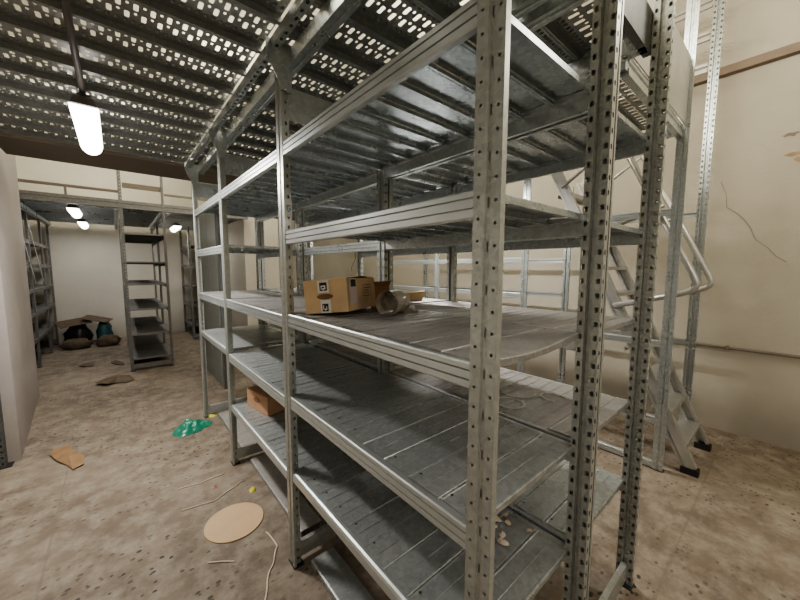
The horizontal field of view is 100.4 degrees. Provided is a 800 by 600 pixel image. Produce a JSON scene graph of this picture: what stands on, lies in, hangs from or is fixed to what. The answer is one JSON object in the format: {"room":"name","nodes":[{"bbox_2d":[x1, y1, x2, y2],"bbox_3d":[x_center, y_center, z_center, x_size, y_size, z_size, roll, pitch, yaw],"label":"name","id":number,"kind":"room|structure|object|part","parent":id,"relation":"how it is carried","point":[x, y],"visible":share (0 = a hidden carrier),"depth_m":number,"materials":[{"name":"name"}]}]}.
{"room":"warehouse","nodes":[
{"label":"warehouse","id":0,"kind":"room"},
{"bbox_2d":[0,23,39,462],"bbox_3d":[-3.985,-0.914,2.880,0.935,4.300,1.940,-4,7,-40],"label":"wall partition","id":1,"kind":"structure","parent":0,"point":[19,385],"depth_m":2.92,"materials":[{"name":"paint"}]},
{"bbox_2d":[13,116,296,345],"bbox_3d":[-5.165,-1.405,8.076,6.180,4.300,0.150,-4,7,-40],"label":"wall","id":2,"kind":"structure","parent":0,"point":[86,263],"depth_m":7.05,"materials":[{"name":"beige paint"}]},
{"bbox_2d":[225,116,281,349],"bbox_3d":[-2.946,-1.266,6.654,0.620,4.300,1.100,-4,7,-40],"label":"wall pillar","id":3,"kind":"structure","parent":0,"point":[243,275],"depth_m":6.34,"materials":[{"name":"beige paint"}]},
{"bbox_2d":[4,0,593,148],"bbox_3d":[-1.201,-3.150,3.218,6.180,0.100,12.400,-4,7,-40],"label":"ceiling","id":4,"kind":"structure","parent":0,"point":[200,4],"depth_m":4.16,"materials":[{"name":"paint"}]},
{"bbox_2d":[0,326,799,599],"bbox_3d":[-1.211,1.231,3.630,6.180,0.100,12.400,-4,7,-40],"label":"floor","id":5,"kind":"structure","parent":0,"point":[111,526],"depth_m":2.10,"materials":[{"name":"concrete"}]},
{"bbox_2d":[0,396,14,469],"bbox_3d":[-3.025,0.072,2.450,0.070,2.420,0.089,-4,7,-40],"label":"steel post","id":6,"kind":"object","parent":5,"relation":"on","point":[4,463],"visible":1,"depth_m":2.53,"materials":[{"name":"grey metal"}]},
{"bbox_3d":[-3.027,1.274,2.563,0.070,0.005,0.089,-4,7,-40],"label":"plate","id":7,"kind":"part","parent":6,"relation":"part of","materials":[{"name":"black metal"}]},
{"bbox_2d":[23,212,58,367],"bbox_3d":[-5.979,-0.144,5.168,0.555,2.330,3.247,-4,7,-40],"label":"shelving rack","id":8,"kind":"object","parent":5,"relation":"on","point":[40,330],"visible":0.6,"depth_m":5.74,"materials":[{"name":"grey metal"}]},
{"bbox_3d":[-6.081,0.175,5.309,0.491,0.023,1.083,-4,7,-40],"label":"shelf","id":9,"kind":"part","parent":8,"relation":"part of","materials":[{"name":"grey metal"}]},
{"bbox_3d":[-6.082,0.553,5.345,0.492,0.023,1.083,-4,7,-40],"label":"shelf","id":10,"kind":"part","parent":8,"relation":"part of","materials":[{"name":"grey metal"}]},
{"bbox_3d":[-6.727,0.102,6.069,0.490,0.024,0.823,-4,7,-40],"label":"shelf","id":11,"kind":"part","parent":8,"relation":"part of","materials":[{"name":"grey metal"}]},
{"bbox_3d":[-6.728,0.481,6.105,0.491,0.023,0.823,-4,7,-40],"label":"shelf","id":12,"kind":"part","parent":8,"relation":"part of","materials":[{"name":"grey metal"}]},
{"bbox_2d":[18,178,247,231],"bbox_3d":[-4.972,-1.583,5.912,3.390,0.380,3.260,-4,7,-40],"label":"deck","id":13,"kind":"object","parent":8,"relation":"on","point":[44,207],"visible":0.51,"depth_m":5.14,"materials":[{"name":"metal"}]},
{"bbox_3d":[-4.596,-1.474,4.140,1.670,0.035,0.025,-4,7,-40],"label":"guard rail","id":14,"kind":"part","parent":13,"relation":"part of","materials":[{"name":"brown metal"}]},
{"bbox_2d":[66,204,81,218],"bbox_3d":[-4.674,-1.273,4.787,0.124,0.135,0.640,-4,7,-40],"label":"tube light","id":15,"kind":"object","parent":13,"relation":"hanging from","point":[72,209],"visible":1,"depth_m":4.58,"materials":[{"name":"white plastic"}]},
{"bbox_2d":[77,219,88,228],"bbox_3d":[-5.845,-1.404,6.148,0.124,0.135,0.640,-4,7,-40],"label":"tube light","id":16,"kind":"object","parent":13,"relation":"hanging from","point":[82,223],"visible":1,"depth_m":5.93,"materials":[{"name":"white plastic"}]},
{"bbox_3d":[-3.743,-1.636,4.850,0.475,0.070,0.025,-4,7,-40],"label":"guard rail","id":17,"kind":"part","parent":13,"relation":"part of","materials":[{"name":"brown metal"}]},
{"bbox_2d":[170,223,180,231],"bbox_3d":[-4.509,-1.451,6.688,0.124,0.135,0.640,-4,7,-40],"label":"tube light","id":18,"kind":"object","parent":13,"relation":"hanging from","point":[176,226],"visible":1,"depth_m":6.48,"materials":[{"name":"white plastic"}]},
{"bbox_2d":[170,226,180,231],"bbox_3d":[-4.509,-1.422,6.691,0.124,0.075,0.600,-4,7,-40],"label":"diffuser","id":19,"kind":"object","parent":18,"relation":"attached to","point":[173,228],"depth_m":6.49,"materials":[{"name":"white plastic"}]},
{"bbox_3d":[-3.104,-1.616,5.396,1.180,0.030,0.025,-4,7,-40],"label":"guard rail","id":20,"kind":"part","parent":13,"relation":"part of","materials":[{"name":"brown metal"}]},
{"bbox_2d":[50,445,83,468],"bbox_3d":[-2.668,1.248,2.677,0.534,0.029,0.136,3,6,29],"label":"scrap","id":21,"kind":"object","parent":5,"relation":"on","point":[66,455],"visible":1,"depth_m":2.65,"materials":[{"name":"brown cardboard"}]},
{"bbox_2d":[59,338,92,349],"bbox_3d":[-6.074,0.820,6.258,0.473,0.202,0.234,-4,7,-40],"label":"sack","id":22,"kind":"object","parent":5,"relation":"on","point":[79,343],"visible":1,"depth_m":6.20,"materials":[{"name":"brown fabric"}]},
{"bbox_2d":[63,324,93,340],"bbox_3d":[-6.308,0.673,6.544,0.431,0.439,0.403,-4,7,-40],"label":"bag","id":23,"kind":"object","parent":5,"relation":"on","point":[80,331],"visible":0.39,"depth_m":6.43,"materials":[{"name":"black plastic"}]},
{"bbox_2d":[54,317,92,328],"bbox_3d":[-6.341,0.437,6.468,0.394,0.142,0.467,4,6,32],"label":"cardboard sheet","id":24,"kind":"object","parent":23,"relation":"on","point":[72,322],"visible":0.79,"depth_m":6.44,"materials":[{"name":"brown cardboard"}]},
{"bbox_2d":[79,363,93,366],"bbox_3d":[-4.873,1.003,5.181,0.249,0.036,0.144,1,5,4],"label":"scrap","id":25,"kind":"object","parent":5,"relation":"on","point":[85,364],"visible":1,"depth_m":5.15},
{"bbox_2d":[96,322,113,338],"bbox_3d":[-6.003,0.641,6.776,0.267,0.461,0.315,-4,7,-40],"label":"plastic bag","id":26,"kind":"object","parent":5,"relation":"on","point":[103,328],"visible":0.48,"depth_m":6.68,"materials":[{"name":"teal plastic"}]},
{"bbox_2d":[79,315,112,322],"bbox_3d":[-6.093,0.376,6.699,0.417,0.144,0.339,-2,6,-23],"label":"cardboard sheet","id":27,"kind":"object","parent":26,"relation":"on","point":[87,317],"visible":1,"depth_m":6.68,"materials":[{"name":"brown cardboard"}]},
{"bbox_2d":[94,334,120,346],"bbox_3d":[-5.739,0.783,6.545,0.415,0.223,0.247,-4,7,-40],"label":"sack","id":28,"kind":"object","parent":5,"relation":"on","point":[105,340],"visible":1,"depth_m":6.47,"materials":[{"name":"brown fabric"}]},
{"bbox_2d":[95,375,134,383],"bbox_3d":[-3.845,1.061,4.499,0.401,0.052,0.451,-4,7,-40],"label":"scrap","id":29,"kind":"object","parent":5,"relation":"on","point":[117,378],"visible":1,"depth_m":4.44,"materials":[{"name":"brown cardboard"}]},
{"bbox_2d":[111,360,124,364],"bbox_3d":[-4.503,0.991,5.323,0.396,0.038,0.111,3,6,30],"label":"scrap","id":30,"kind":"object","parent":5,"relation":"on","point":[116,362],"visible":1,"depth_m":5.28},
{"bbox_2d":[116,170,173,371],"bbox_3d":[-4.471,-0.559,5.773,0.533,3.050,2.277,-4,7,-40],"label":"shelving rack","id":31,"kind":"object","parent":5,"relation":"on","point":[144,346],"visible":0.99,"depth_m":5.29,"materials":[{"name":"grey metal"}]},
{"bbox_3d":[-4.826,-1.086,6.145,0.483,0.023,1.053,-4,7,-40],"label":"shelf","id":32,"kind":"part","parent":31,"relation":"part of","materials":[{"name":"grey metal"}]},
{"bbox_3d":[-4.827,-0.349,6.214,0.482,0.024,1.053,-4,7,-40],"label":"shelf","id":33,"kind":"part","parent":31,"relation":"part of","materials":[{"name":"grey metal"}]},
{"bbox_3d":[-4.114,-1.006,5.310,0.481,0.024,1.053,-4,7,-40],"label":"shelf","id":34,"kind":"part","parent":31,"relation":"part of","materials":[{"name":"grey metal"}]},
{"bbox_3d":[-4.828,0.019,6.249,0.481,0.024,1.053,-4,7,-40],"label":"shelf","id":35,"kind":"part","parent":31,"relation":"part of","materials":[{"name":"grey metal"}]},
{"bbox_3d":[-4.115,-0.597,5.348,0.482,0.023,1.053,-4,7,-40],"label":"shelf","id":36,"kind":"part","parent":31,"relation":"part of","materials":[{"name":"grey metal"}]},
{"bbox_3d":[-4.829,0.388,6.283,0.482,0.023,1.053,-4,7,-40],"label":"shelf","id":37,"kind":"part","parent":31,"relation":"part of","materials":[{"name":"grey metal"}]},
{"bbox_3d":[-4.116,-0.269,5.379,0.482,0.023,1.053,-4,7,-40],"label":"shelf","id":38,"kind":"part","parent":31,"relation":"part of","materials":[{"name":"grey metal"}]},
{"bbox_3d":[-4.830,0.756,6.318,0.483,0.023,1.053,-4,7,-40],"label":"shelf","id":39,"kind":"part","parent":31,"relation":"part of","materials":[{"name":"grey metal"}]},
{"bbox_3d":[-4.117,0.100,5.413,0.481,0.023,1.053,-4,7,-40],"label":"shelf","id":40,"kind":"part","parent":31,"relation":"part of","materials":[{"name":"grey metal"}]},
{"bbox_3d":[-4.118,0.468,5.448,0.481,0.023,1.053,-4,7,-40],"label":"shelf","id":41,"kind":"part","parent":31,"relation":"part of","materials":[{"name":"grey metal"}]},
{"bbox_3d":[-4.119,0.837,5.482,0.482,0.023,1.053,-4,7,-40],"label":"shelf","id":42,"kind":"part","parent":31,"relation":"part of","materials":[{"name":"grey metal"}]},
{"bbox_2d":[179,227,202,338],"bbox_3d":[-4.604,-0.400,7.650,0.538,2.380,1.177,-4,7,-40],"label":"shelving rack","id":43,"kind":"object","parent":5,"relation":"on","point":[193,323],"visible":0.45,"depth_m":7.39,"materials":[{"name":"grey metal"}]},
{"bbox_3d":[-4.605,0.075,7.694,0.488,0.024,1.053,-4,7,-40],"label":"shelf","id":44,"kind":"part","parent":43,"relation":"part of","materials":[{"name":"grey metal"}]},
{"bbox_3d":[-4.606,0.493,7.734,0.486,0.023,1.053,-4,7,-40],"label":"shelf","id":45,"kind":"part","parent":43,"relation":"part of","materials":[{"name":"grey metal"}]},
{"bbox_2d":[171,418,212,436],"bbox_3d":[-1.983,1.171,3.172,0.271,0.099,0.342,4,7,35],"label":"plastic bag","id":46,"kind":"object","parent":5,"relation":"on","point":[189,426],"visible":1,"depth_m":3.11,"materials":[{"name":"green plastic"}]},
{"bbox_2d":[178,474,222,489],"bbox_3d":[-1.410,1.294,2.373,0.289,0.006,0.022,-4,7,-38],"label":"string","id":47,"kind":"object","parent":5,"relation":"on","point":[220,474],"visible":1,"depth_m":2.36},
{"bbox_2d":[181,480,242,510],"bbox_3d":[-1.224,1.309,2.217,0.074,0.006,0.388,4,7,39],"label":"string","id":48,"kind":"object","parent":5,"relation":"on","point":[242,480],"visible":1,"depth_m":2.17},
{"bbox_2d":[199,213,227,388],"bbox_3d":[-2.551,-0.063,4.531,0.066,2.298,1.130,-4,7,-40],"label":"door leaf","id":49,"kind":"structure","parent":5,"relation":"on","point":[209,224],"depth_m":4.35,"materials":[{"name":"grey metal"}]},
{"bbox_3d":[-2.750,-0.100,4.723,0.014,2.180,0.515,-4,7,-40],"label":"door panel","id":50,"kind":"part","parent":49,"relation":"part of","materials":[{"name":"grey metal"}]},
{"bbox_3d":[-2.411,-0.062,4.324,0.014,2.180,0.515,-4,7,-40],"label":"door panel","id":51,"kind":"part","parent":49,"relation":"part of","materials":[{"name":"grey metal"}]},
{"bbox_2d":[208,560,234,562],"bbox_3d":[-0.925,1.356,1.726,0.137,0.006,0.009,0,5,-3],"label":"string","id":52,"kind":"object","parent":5,"relation":"on","point":[234,560],"visible":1,"depth_m":1.73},
{"bbox_2d":[204,502,262,543],"bbox_3d":[-0.993,1.330,2.001,0.320,0.006,0.320,-4,7,-40],"label":"round board","id":53,"kind":"object","parent":5,"relation":"on","point":[232,523],"visible":1,"depth_m":1.98,"materials":[{"name":"beige wood"}]},
{"bbox_2d":[218,410,255,446],"bbox_3d":[-1.516,1.211,3.111,0.130,0.034,0.950,-4,7,-40],"label":"panel","id":54,"kind":"object","parent":5,"relation":"on","point":[244,437],"visible":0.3,"depth_m":3.06,"materials":[{"name":"metal"}]},
{"bbox_2d":[249,486,255,492],"bbox_3d":[-1.012,1.297,2.290,0.046,0.016,0.056,-4,7,-36],"label":"bit","id":55,"kind":"object","parent":5,"relation":"on","point":[253,488],"visible":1,"depth_m":2.28,"materials":[{"name":"yellow plastic"}]},
{"bbox_2d":[264,531,277,599],"bbox_3d":[-0.658,1.362,1.675,0.074,0.008,0.546,-2,6,-17],"label":"string","id":56,"kind":"object","parent":5,"relation":"on","point":[270,536],"visible":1,"depth_m":1.71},
{"bbox_2d":[250,454,321,536],"bbox_3d":[-0.815,1.290,2.287,0.130,0.034,0.940,-4,7,-40],"label":"panel","id":57,"kind":"object","parent":5,"relation":"on","point":[275,481],"visible":0.82,"depth_m":2.25,"materials":[{"name":"metal"}]},
{"bbox_2d":[311,547,373,599],"bbox_3d":[-0.053,1.381,1.331,0.130,0.034,1.090,-4,7,-40],"label":"panel","id":58,"kind":"object","parent":5,"relation":"on","point":[336,576],"visible":1,"depth_m":1.61,"materials":[{"name":"metal"}]},
{"bbox_2d":[184,0,621,599],"bbox_3d":[-0.701,0.061,2.194,0.667,2.500,3.450,-4,7,-40],"label":"shelving rack","id":59,"kind":"object","parent":5,"relation":"on","point":[414,479],"visible":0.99,"depth_m":1.17,"materials":[{"name":"metal"}]},
{"bbox_2d":[0,0,314,179],"bbox_3d":[-1.644,-1.081,1.078,2.187,0.140,4.920,-4,7,-40],"label":"deck","id":60,"kind":"object","parent":59,"relation":"on","point":[19,141],"visible":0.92,"depth_m":1.74,"materials":[{"name":"metal"}]},
{"bbox_2d":[60,0,85,96],"bbox_3d":[-0.974,-1.051,0.927,0.028,0.028,2.420,-4,7,-40],"label":"conduit","id":61,"kind":"object","parent":60,"relation":"attached to","point":[65,4],"visible":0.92,"depth_m":1.41,"materials":[{"name":"grey metal"}]},
{"bbox_2d":[68,92,102,154],"bbox_3d":[-1.970,-1.101,2.102,0.124,0.175,0.790,-4,7,-40],"label":"tube light","id":62,"kind":"object","parent":60,"relation":"hanging from","point":[85,115],"visible":0.99,"depth_m":1.90,"materials":[{"name":"white plastic"}]},
{"bbox_3d":[-2.693,-1.299,3.025,1.257,0.075,0.575,-4,7,-40],"label":"edge plate","id":63,"kind":"part","parent":60,"relation":"part of","materials":[{"name":"brown metal"}]},
{"bbox_3d":[-1.977,-1.187,3.159,0.110,0.200,0.004,-4,7,-40],"label":"gusset plate","id":64,"kind":"part","parent":59,"relation":"part of","materials":[{"name":"metal"}]},
{"bbox_3d":[-1.768,-1.081,3.397,0.541,0.145,0.004,-4,7,-40],"label":"tie plate","id":65,"kind":"part","parent":59,"relation":"part of","materials":[{"name":"metal"}]},
{"bbox_3d":[-1.282,-1.109,2.342,0.110,0.200,0.004,-4,7,-40],"label":"gusset plate","id":66,"kind":"part","parent":59,"relation":"part of","materials":[{"name":"metal"}]},
{"bbox_3d":[-1.072,-1.003,2.580,0.541,0.145,0.004,-4,7,-40],"label":"tie plate","id":67,"kind":"part","parent":59,"relation":"part of","materials":[{"name":"metal"}]},
{"bbox_3d":[-1.422,-0.050,3.082,0.561,0.024,1.029,-4,7,-40],"label":"shelf","id":68,"kind":"part","parent":59,"relation":"part of","materials":[{"name":"metal"}]},
{"bbox_3d":[-1.421,-0.839,3.007,0.560,0.024,1.029,-4,7,-40],"label":"shelf","id":69,"kind":"part","parent":59,"relation":"part of","materials":[{"name":"metal"}]},
{"bbox_3d":[-1.423,0.329,3.117,0.560,0.024,1.029,-4,7,-40],"label":"shelf","id":70,"kind":"part","parent":59,"relation":"part of","materials":[{"name":"metal"}]},
{"bbox_3d":[-1.421,-0.456,3.044,0.559,0.024,1.029,-4,7,-40],"label":"shelf","id":71,"kind":"part","parent":59,"relation":"part of","materials":[{"name":"metal"}]},
{"bbox_2d":[247,385,284,415],"bbox_3d":[-0.960,0.727,2.502,0.300,0.134,0.243,5,7,40],"label":"cardboard box","id":72,"kind":"object","parent":59,"relation":"on","point":[258,399],"visible":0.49,"depth_m":2.38,"materials":[{"name":"brown cardboard"}]},
{"bbox_3d":[-0.698,0.022,2.230,0.560,0.024,1.117,-4,7,-40],"label":"shelf","id":73,"kind":"part","parent":59,"relation":"part of","materials":[{"name":"metal"}]},
{"bbox_3d":[-0.529,-1.024,1.458,0.110,0.200,0.004,-4,7,-40],"label":"gusset plate","id":74,"kind":"part","parent":59,"relation":"part of","materials":[{"name":"metal"}]},
{"bbox_3d":[-0.700,0.824,2.306,0.559,0.024,1.117,-4,7,-40],"label":"shelf","id":75,"kind":"part","parent":59,"relation":"part of","materials":[{"name":"metal"}]},
{"bbox_3d":[-0.538,1.358,1.729,0.054,0.005,0.077,-4,7,-40],"label":"plate","id":76,"kind":"part","parent":59,"relation":"part of","materials":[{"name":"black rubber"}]},
{"bbox_3d":[-0.699,0.430,2.268,0.560,0.024,1.117,-4,7,-40],"label":"shelf","id":77,"kind":"part","parent":59,"relation":"part of","materials":[{"name":"metal"}]},
{"bbox_3d":[-0.697,-0.758,2.157,0.561,0.024,1.117,-4,7,-40],"label":"shelf","id":78,"kind":"part","parent":59,"relation":"part of","materials":[{"name":"metal"}]},
{"bbox_3d":[-0.320,-0.918,1.696,0.541,0.145,0.004,-4,7,-40],"label":"tie plate","id":79,"kind":"part","parent":59,"relation":"part of","materials":[{"name":"metal"}]},
{"bbox_2d":[303,275,375,313],"bbox_3d":[-0.282,-0.031,1.623,0.226,0.178,0.333,2,6,17],"label":"cardboard box","id":80,"kind":"object","parent":59,"relation":"on","point":[344,294],"visible":0.99,"depth_m":1.48,"materials":[{"name":"brown cardboard"}]},
{"bbox_2d":[370,280,391,307],"bbox_3d":[-0.115,-0.034,1.812,0.105,0.147,0.135,-2,6,-18],"label":"cardboard box","id":81,"kind":"object","parent":59,"relation":"on","point":[380,286],"visible":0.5,"depth_m":1.77,"materials":[{"name":"brown cardboard"}]},
{"bbox_2d":[376,289,419,314],"bbox_3d":[0.007,0.002,1.596,0.146,0.113,0.283,2,6,22],"label":"roll","id":82,"kind":"object","parent":59,"relation":"on","point":[388,302],"visible":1,"depth_m":1.55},
{"bbox_2d":[181,0,652,185],"bbox_3d":[-0.657,-1.244,2.538,1.210,0.165,3.954,-4,7,-40],"label":"deck","id":83,"kind":"object","parent":59,"relation":"on","point":[548,20],"visible":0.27,"depth_m":1.47,"materials":[{"name":"metal"}]},
{"bbox_3d":[-1.750,-1.372,3.821,1.210,0.075,0.575,-4,7,-40],"label":"edge plate","id":84,"kind":"part","parent":83,"relation":"part of","materials":[{"name":"metal"}]},
{"bbox_3d":[0.042,0.878,1.430,0.559,0.024,1.087,-4,7,-40],"label":"shelf","id":85,"kind":"part","parent":59,"relation":"part of","materials":[{"name":"metal"}]},
{"bbox_3d":[0.043,0.494,1.395,0.560,0.024,1.087,-4,7,-40],"label":"shelf","id":86,"kind":"part","parent":59,"relation":"part of","materials":[{"name":"metal"}]},
{"bbox_3d":[0.046,0.100,1.355,0.560,0.037,1.093,-4,7,-40],"label":"shelf","id":87,"kind":"part","parent":59,"relation":"part of","materials":[{"name":"metal"}]},
{"bbox_3d":[0.046,-0.684,1.284,0.561,0.024,1.087,-4,7,-40],"label":"shelf","id":88,"kind":"part","parent":59,"relation":"part of","materials":[{"name":"metal"}]},
{"bbox_3d":[0.045,-0.291,1.321,0.560,0.024,1.087,-4,7,-40],"label":"shelf","id":89,"kind":"part","parent":59,"relation":"part of","materials":[{"name":"metal"}]},
{"bbox_2d":[496,537,508,545],"bbox_3d":[0.376,0.879,1.220,0.047,0.013,0.030,5,7,41],"label":"crumb","id":90,"kind":"object","parent":59,"relation":"on","point":[500,540],"visible":1,"depth_m":1.21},
{"bbox_2d":[499,531,505,537],"bbox_3d":[0.385,0.878,1.255,0.024,0.010,0.033,5,7,40],"label":"crumb","id":91,"kind":"object","parent":59,"relation":"on","point":[502,534],"visible":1,"depth_m":1.25,"materials":[{"name":"beige"}]},
{"bbox_2d":[259,0,675,599],"bbox_3d":[-0.211,-0.449,2.562,0.610,3.450,3.450,-4,7,-40],"label":"shelving rack","id":92,"kind":"object","parent":5,"relation":"on","point":[544,405],"visible":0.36,"depth_m":1.55,"materials":[{"name":"metal"}]},
{"bbox_3d":[-0.954,-0.095,3.475,0.559,0.024,1.029,-4,7,-40],"label":"shelf","id":93,"kind":"part","parent":92,"relation":"part of","materials":[{"name":"metal"}]},
{"bbox_3d":[-0.956,0.293,3.511,0.559,0.024,1.029,-4,7,-40],"label":"shelf","id":94,"kind":"part","parent":92,"relation":"part of","materials":[{"name":"metal"}]},
{"bbox_3d":[-0.953,-0.885,3.401,0.559,0.024,1.029,-4,7,-40],"label":"shelf","id":95,"kind":"part","parent":92,"relation":"part of","materials":[{"name":"metal"}]},
{"bbox_3d":[-0.232,0.374,2.661,0.560,0.024,1.117,-4,7,-40],"label":"shelf","id":96,"kind":"part","parent":92,"relation":"part of","materials":[{"name":"metal"}]},
{"bbox_3d":[-0.229,-0.804,2.550,0.560,0.023,1.117,-4,7,-40],"label":"shelf","id":97,"kind":"part","parent":92,"relation":"part of","materials":[{"name":"metal"}]},
{"bbox_2d":[408,290,424,300],"bbox_3d":[0.100,-0.034,2.354,0.160,0.073,0.100,-1,5,-12],"label":"scrap","id":98,"kind":"object","parent":92,"relation":"on","point":[416,295],"visible":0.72,"depth_m":2.32,"materials":[{"name":"brown cardboard"}]},
{"bbox_3d":[-0.231,-0.014,2.624,0.559,0.024,1.117,-4,7,-40],"label":"shelf","id":99,"kind":"part","parent":92,"relation":"part of","materials":[{"name":"metal"}]},
{"bbox_3d":[0.510,0.458,1.788,0.559,0.024,1.087,-4,7,-40],"label":"shelf","id":100,"kind":"part","parent":92,"relation":"part of","materials":[{"name":"metal"}]},
{"bbox_3d":[0.511,0.069,1.752,0.559,0.024,1.087,-4,7,-40],"label":"shelf","id":101,"kind":"part","parent":92,"relation":"part of","materials":[{"name":"metal"}]},
{"bbox_3d":[0.513,-0.721,1.678,0.559,0.023,1.087,-4,7,-40],"label":"shelf","id":102,"kind":"part","parent":92,"relation":"part of","materials":[{"name":"metal"}]},
{"bbox_3d":[0.512,-0.327,1.715,0.560,0.024,1.087,-4,7,-40],"label":"shelf","id":103,"kind":"part","parent":92,"relation":"part of","materials":[{"name":"metal"}]},
{"bbox_3d":[0.509,0.842,1.824,0.558,0.024,1.087,-4,7,-40],"label":"shelf","id":104,"kind":"part","parent":92,"relation":"part of","materials":[{"name":"metal"}]},
{"bbox_3d":[1.087,1.371,1.621,0.054,0.005,0.077,-4,7,-40],"label":"plate","id":105,"kind":"part","parent":92,"relation":"part of","materials":[{"name":"black rubber"}]},
{"bbox_2d":[393,0,725,472],"bbox_3d":[1.192,-0.853,3.955,0.958,4.000,3.537,-4,7,-40],"label":"metal frame","id":106,"kind":"object","parent":5,"relation":"on","point":[676,212],"visible":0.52,"depth_m":2.80,"materials":[{"name":"metal"}]},
{"bbox_2d":[366,0,712,169],"bbox_3d":[0.746,-1.919,3.450,2.135,1.375,3.445,-4,7,-40],"label":"deck","id":107,"kind":"object","parent":106,"relation":"on","point":[631,74],"visible":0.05,"depth_m":2.07,"materials":[{"name":"metal"}]},
{"bbox_3d":[1.537,-2.655,4.088,0.020,0.025,3.390,-4,7,-40],"label":"guard rail","id":108,"kind":"part","parent":107,"relation":"part of","materials":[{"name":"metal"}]},
{"bbox_3d":[1.535,-2.090,4.141,0.020,0.030,3.390,-4,7,-40],"label":"guard rail","id":109,"kind":"part","parent":107,"relation":"part of","materials":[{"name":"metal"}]},
{"bbox_3d":[1.535,-2.138,4.137,0.020,0.025,3.390,-4,7,-40],"label":"guard rail","id":110,"kind":"part","parent":107,"relation":"part of","materials":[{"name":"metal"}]},
{"bbox_3d":[1.536,-2.396,4.112,0.020,0.025,3.390,-4,7,-40],"label":"guard rail","id":111,"kind":"part","parent":107,"relation":"part of","materials":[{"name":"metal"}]},
{"bbox_3d":[1.536,-2.349,4.117,0.020,0.030,3.390,-4,7,-40],"label":"guard rail","id":112,"kind":"part","parent":107,"relation":"part of","materials":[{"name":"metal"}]},
{"bbox_3d":[1.536,-2.608,4.093,0.020,0.030,3.390,-4,7,-40],"label":"guard rail","id":113,"kind":"part","parent":107,"relation":"part of","materials":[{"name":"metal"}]},
{"bbox_2d":[551,155,714,477],"bbox_3d":[2.019,-0.302,2.930,0.684,3.096,1.195,-4,7,-40],"label":"ladder","id":114,"kind":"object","parent":5,"relation":"on","point":[680,433],"depth_m":2.80,"materials":[{"name":"metal"}]},
{"bbox_3d":[1.844,-0.870,2.589,0.044,1.903,0.836,-4,7,-40],"label":"handrail","id":115,"kind":"part","parent":114,"relation":"part of","materials":[{"name":"metal"}]},
{"bbox_3d":[2.333,-0.907,3.001,0.044,1.903,0.836,-4,7,-40],"label":"handrail","id":116,"kind":"part","parent":114,"relation":"part of","materials":[{"name":"metal"}]},
{"bbox_2d":[305,0,799,450],"bbox_3d":[1.093,-1.136,5.364,0.153,4.300,12.100,-4,7,-40],"label":"wall","id":117,"kind":"structure","parent":0,"point":[752,247],"depth_m":3.02,"materials":[{"name":"paint"}]},
{"bbox_2d":[620,41,799,107],"bbox_3d":[1.022,-2.258,5.196,0.045,0.085,12.100,-4,7,-40],"label":"trim","id":118,"kind":"structure","parent":117,"relation":"attached to","point":[793,49],"depth_m":2.84,"materials":[{"name":"brown wood"}]},
{"bbox_2d":[696,342,799,358],"bbox_3d":[1.016,0.213,5.427,0.048,0.040,11.900,-4,7,-40],"label":"pipe","id":119,"kind":"object","parent":117,"relation":"attached to","point":[727,347],"visible":0.19,"depth_m":2.96,"materials":[{"name":"metal"}]}
]}

